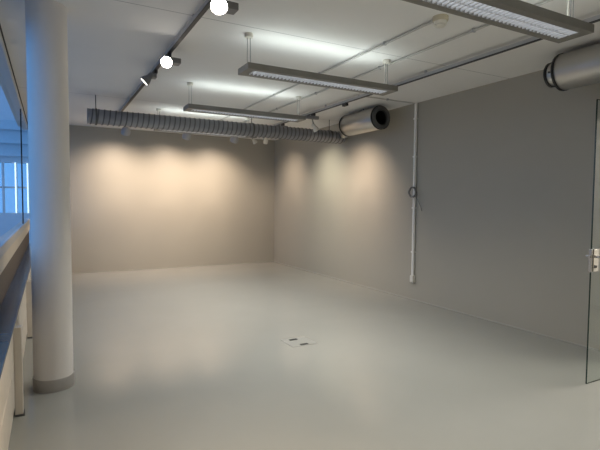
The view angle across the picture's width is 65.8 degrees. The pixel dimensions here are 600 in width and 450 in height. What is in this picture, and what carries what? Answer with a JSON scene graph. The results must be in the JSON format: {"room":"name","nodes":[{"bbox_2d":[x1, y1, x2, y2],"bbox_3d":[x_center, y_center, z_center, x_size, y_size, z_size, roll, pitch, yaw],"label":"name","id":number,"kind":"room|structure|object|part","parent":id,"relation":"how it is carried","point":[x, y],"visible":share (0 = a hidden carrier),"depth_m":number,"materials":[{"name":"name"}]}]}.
{"room":"studio","nodes":[
{"label":"studio","id":0,"kind":"room"},
{"bbox_2d":[0,31,29,273],"bbox_3d":[-2.040,-0.162,2.917,0.150,2.902,13.080,-1,3,-28],"label":"wall","id":1,"kind":"structure","parent":0,"point":[9,253],"depth_m":5.39,"materials":[{"name":"white paint"}]},
{"bbox_2d":[0,24,27,124],"bbox_3d":[-1.960,-1.569,2.884,0.008,0.025,13.080,-1,3,-28],"label":"trim","id":2,"kind":"structure","parent":1,"relation":"attached to","point":[0,24],"depth_m":4.86,"materials":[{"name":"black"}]},
{"bbox_2d":[0,34,29,257],"bbox_3d":[-3.380,-0.760,5.461,0.092,1.780,7.280,-1,3,-28],"label":"window","id":3,"kind":"structure","parent":1,"relation":"in","point":[6,240],"depth_m":5.26,"materials":[{"name":"glass"}]},
{"bbox_2d":[27,125,274,272],"bbox_3d":[-2.826,-0.524,9.986,5.200,2.902,0.120,-1,3,-28],"label":"wall","id":4,"kind":"structure","parent":0,"point":[142,199],"depth_m":9.91,"materials":[{"name":"grey paint"}]},
{"bbox_2d":[72,261,273,273],"bbox_3d":[-2.857,0.921,9.972,5.080,0.016,0.012,-1,3,-28],"label":"baseboard","id":5,"kind":"structure","parent":4,"relation":"attached to","point":[265,261],"depth_m":9.98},
{"bbox_2d":[0,0,599,139],"bbox_3d":[1.173,-1.751,4.570,7.430,0.150,13.320,-1,3,-28],"label":"ceiling","id":6,"kind":"structure","parent":0,"point":[112,44],"depth_m":4.48,"materials":[{"name":"paint"}]},
{"bbox_2d":[119,0,210,111],"bbox_3d":[-1.304,-1.656,4.498,0.036,0.068,8.700,-1,3,-28],"label":"track rail","id":7,"kind":"object","parent":6,"relation":"attached to","point":[196,17],"visible":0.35,"depth_m":3.98,"materials":[{"name":"grey metal"}]},
{"bbox_2d":[140,70,157,85],"bbox_3d":[-1.601,-1.556,4.900,0.177,0.176,0.112,-1,3,-28],"label":"track spotlight","id":8,"kind":"object","parent":7,"relation":"hanging from","point":[146,79],"visible":1,"depth_m":4.87,"materials":[{"name":"white metal"}]},
{"bbox_2d":[160,53,180,68],"bbox_3d":[-1.202,-1.527,4.336,0.150,0.172,0.291,0,3,-2],"label":"track spotlight","id":9,"kind":"object","parent":7,"relation":"hanging from","point":[166,61],"visible":1,"depth_m":4.25,"materials":[{"name":"white metal"}]},
{"bbox_2d":[210,0,238,15],"bbox_3d":[-0.502,-1.455,3.082,0.187,0.179,0.307,0,3,-8],"label":"track spotlight","id":10,"kind":"object","parent":7,"relation":"hanging from","point":[217,7],"visible":1,"depth_m":3.00,"materials":[{"name":"white metal"}]},
{"bbox_2d":[154,108,249,137],"bbox_3d":[-1.578,-1.687,7.707,1.620,0.332,0.240,-1,3,-28],"label":"pendant lamp","id":11,"kind":"object","parent":6,"relation":"hanging from","point":[157,109],"visible":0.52,"depth_m":7.71,"materials":[{"name":"grey metal"}]},
{"bbox_2d":[87,95,345,143],"bbox_3d":[-1.074,-1.625,7.357,4.198,0.412,0.231,-1,3,-28],"label":"spiral duct","id":12,"kind":"object","parent":6,"relation":"hanging from","point":[95,116],"visible":0.98,"depth_m":7.08,"materials":[{"name":"metal"}]},
{"bbox_2d":[183,82,305,121],"bbox_3d":[-0.688,-1.598,6.064,1.620,0.332,0.240,-1,3,-28],"label":"pendant lamp","id":13,"kind":"object","parent":6,"relation":"hanging from","point":[191,107],"visible":1,"depth_m":5.98,"materials":[{"name":"grey metal"}]},
{"bbox_2d":[238,32,397,95],"bbox_3d":[0.220,-1.507,4.386,1.620,0.332,0.240,-1,3,-28],"label":"pendant lamp","id":14,"kind":"object","parent":6,"relation":"hanging from","point":[250,69],"visible":1,"depth_m":4.29,"materials":[{"name":"grey metal"}]},
{"bbox_2d":[219,21,432,120],"bbox_3d":[-0.563,-1.778,6.657,0.029,0.031,6.800,-1,3,-28],"label":"conduit pipe","id":15,"kind":"object","parent":6,"relation":"attached to","point":[430,22],"visible":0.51,"depth_m":4.52,"materials":[{"name":"white metal"}]},
{"bbox_2d":[339,105,389,137],"bbox_3d":[0.907,-1.636,7.461,0.440,0.373,1.392,-1,3,-22],"label":"duct silencer","id":16,"kind":"object","parent":6,"relation":"hanging from","point":[378,117],"visible":1,"depth_m":7.04,"materials":[{"name":"metal"}]},
{"bbox_2d":[342,95,414,106],"bbox_3d":[1.146,-1.724,6.633,1.087,0.112,0.334,-1,3,-28],"label":"conduit pipe","id":17,"kind":"object","parent":6,"relation":"attached to","point":[387,99],"visible":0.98,"depth_m":6.49,"materials":[{"name":"white metal"}]},
{"bbox_2d":[242,0,552,122],"bbox_3d":[0.016,-1.766,6.505,0.029,0.031,7.620,-1,3,-28],"label":"conduit pipe","id":18,"kind":"object","parent":6,"relation":"attached to","point":[473,30],"visible":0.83,"depth_m":4.47,"materials":[{"name":"white metal"}]},
{"bbox_2d":[273,14,599,125],"bbox_3d":[0.979,-1.705,5.846,0.036,0.073,8.300,-1,3,-28],"label":"track rail","id":19,"kind":"object","parent":6,"relation":"attached to","point":[594,19],"visible":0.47,"depth_m":4.71,"materials":[{"name":"white metal"}]},
{"bbox_2d":[306,113,318,131],"bbox_3d":[0.208,-1.607,7.288,0.126,0.277,0.278,3,4,42],"label":"track spotlight","id":20,"kind":"object","parent":19,"relation":"hanging from","point":[313,116],"visible":0.98,"depth_m":7.28,"materials":[{"name":"white metal"}]},
{"bbox_2d":[432,14,448,28],"bbox_3d":[1.099,-1.588,3.629,0.120,0.082,0.120,-1,3,-28],"label":"smoke detector","id":21,"kind":"object","parent":6,"relation":"attached to","point":[439,20],"visible":1,"depth_m":3.59,"materials":[{"name":"plastic"}]},
{"bbox_2d":[402,0,593,42],"bbox_3d":[1.158,-1.418,2.748,1.620,0.332,0.240,-1,3,-28],"label":"pendant lamp","id":22,"kind":"object","parent":6,"relation":"hanging from","point":[519,16],"visible":1,"depth_m":2.82,"materials":[{"name":"grey metal"}]},
{"bbox_3d":[1.813,-1.444,3.135,0.010,0.254,0.045,2,3,28],"label":"power cord","id":23,"kind":"part","parent":22,"relation":"part of","materials":[{"name":"white plastic"}]},
{"bbox_2d":[543,43,599,90],"bbox_3d":[3.526,-1.372,2.576,0.352,0.373,4.482,-1,3,-28],"label":"duct silencer","id":24,"kind":"object","parent":6,"relation":"hanging from","point":[577,68],"visible":1,"depth_m":4.21,"materials":[{"name":"metal"}]},
{"bbox_3d":[-2.007,-1.893,9.114,3.800,0.068,0.036,-1,3,-28],"label":"track rail","id":25,"kind":"object","parent":6,"relation":"attached to","visible":0},
{"bbox_2d":[121,127,130,135],"bbox_3d":[-3.195,-1.732,8.495,0.167,0.208,0.185,-1,3,-28],"label":"track spotlight","id":26,"kind":"object","parent":25,"relation":"hanging from","point":[125,131],"visible":0.86,"depth_m":8.43,"materials":[{"name":"white metal"}]},
{"bbox_2d":[182,133,190,139],"bbox_3d":[-2.211,-1.752,9.026,0.169,0.208,0.185,-1,3,-28],"label":"track spotlight","id":27,"kind":"object","parent":25,"relation":"hanging from","point":[186,136],"visible":0.67,"depth_m":8.96,"materials":[{"name":"white metal"}]},
{"bbox_2d":[230,137,237,143],"bbox_3d":[-1.349,-1.769,9.492,0.169,0.208,0.185,-1,3,-28],"label":"track spotlight","id":28,"kind":"object","parent":25,"relation":"hanging from","point":[232,139],"visible":0.67,"depth_m":9.43,"materials":[{"name":"white metal"}]},
{"bbox_2d":[8,262,599,449],"bbox_3d":[1.151,1.282,4.723,7.430,0.120,13.320,-1,3,-28],"label":"floor","id":29,"kind":"structure","parent":0,"point":[197,357],"depth_m":3.92,"materials":[{"name":"grey concrete"}]},
{"bbox_2d":[0,232,32,449],"bbox_3d":[-1.919,0.840,3.037,0.180,0.889,13.080,-1,3,-28],"label":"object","id":30,"kind":"object","parent":29,"relation":"on","point":[15,279],"visible":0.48,"depth_m":3.12,"materials":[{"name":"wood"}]},
{"bbox_3d":[-1.993,0.525,2.980,0.008,0.255,13.080,-1,3,-28],"label":"panel","id":31,"kind":"part","parent":30,"relation":"part of","materials":[{"name":"white wood"}]},
{"bbox_3d":[-1.897,0.981,3.124,0.047,0.600,0.070,-1,3,-28],"label":"post","id":32,"kind":"part","parent":30,"relation":"part of","materials":[{"name":"white wood"}]},
{"bbox_3d":[-2.849,0.885,4.881,0.047,0.600,0.070,-1,3,-28],"label":"post","id":33,"kind":"part","parent":30,"relation":"part of","materials":[{"name":"white wood"}]},
{"bbox_2d":[25,0,74,393],"bbox_3d":[-1.910,-0.193,3.544,0.290,2.902,0.290,-1,3,-28],"label":"column","id":34,"kind":"structure","parent":29,"relation":"on","point":[45,20],"depth_m":3.44,"materials":[{"name":"white paint"}]},
{"bbox_2d":[282,336,316,346],"bbox_3d":[-0.014,1.208,4.805,0.280,0.004,0.280,-1,3,-28],"label":"box","id":35,"kind":"object","parent":29,"relation":"on","point":[297,341],"visible":1,"depth_m":4.80,"materials":[{"name":"grey metal"}]},
{"bbox_2d":[274,70,599,349],"bbox_3d":[2.547,-0.255,5.396,0.120,2.902,13.080,-1,3,-28],"label":"wall","id":36,"kind":"structure","parent":0,"point":[505,168],"depth_m":5.94,"materials":[{"name":"grey paint"}]},
{"bbox_2d":[410,275,414,282],"bbox_3d":[1.669,0.799,6.878,0.053,0.105,0.072,-1,3,-28],"label":"box","id":37,"kind":"object","parent":36,"relation":"attached to","point":[412,278],"visible":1,"depth_m":6.85,"materials":[{"name":"white plastic"}]},
{"bbox_2d":[411,102,417,275],"bbox_3d":[1.681,-0.517,6.814,0.047,2.532,0.052,-1,3,-28],"label":"conduit","id":38,"kind":"object","parent":36,"relation":"attached to","point":[415,118],"visible":1,"depth_m":6.79,"materials":[{"name":"grey metal"}]},
{"bbox_2d":[408,187,421,210],"bbox_3d":[1.671,-0.385,6.759,0.049,0.355,0.249,-2,4,-37],"label":"cable coil","id":39,"kind":"object","parent":38,"relation":"hanging from","point":[410,188],"visible":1,"depth_m":6.75,"materials":[{"name":"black plastic"}]},
{"bbox_2d":[274,261,599,350],"bbox_3d":[1.261,1.068,7.690,0.010,0.012,7.928,-1,3,-28],"label":"baseboard","id":40,"kind":"structure","parent":36,"relation":"attached to","point":[274,261],"depth_m":5.98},
{"bbox_2d":[585,99,599,383],"bbox_3d":[2.728,0.140,3.898,1.001,2.265,0.122,-1,3,-28],"label":"door","id":41,"kind":"structure","parent":36,"relation":"in","point":[593,257],"depth_m":3.67,"materials":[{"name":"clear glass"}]},
{"bbox_3d":[2.304,0.284,3.676,0.011,0.185,0.028,-1,3,-28],"label":"latch plate","id":42,"kind":"part","parent":41,"relation":"part of","materials":[{"name":"silver metal"}]},
{"label":"outside","id":43,"kind":"structure","parent":0,"visible":0},
{"bbox_3d":[-18.178,1.466,1.622,29.510,0.350,60.000,-1,3,-28],"label":"ground","id":44,"kind":"structure","parent":43,"visible":0},
{"bbox_2d":[0,85,29,242],"bbox_3d":[-11.390,-1.840,10.070,9.600,5.500,0.500,-1,3,-28],"label":"building","id":45,"kind":"structure","parent":44,"relation":"on","point":[10,143],"depth_m":12.06,"materials":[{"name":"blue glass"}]},
{"bbox_3d":[-11.378,-0.894,10.083,9.600,1.310,0.020,-1,3,-28],"label":"pane","id":46,"kind":"part","parent":45,"relation":"part of","materials":[{"name":"clear glass"}]}
]}

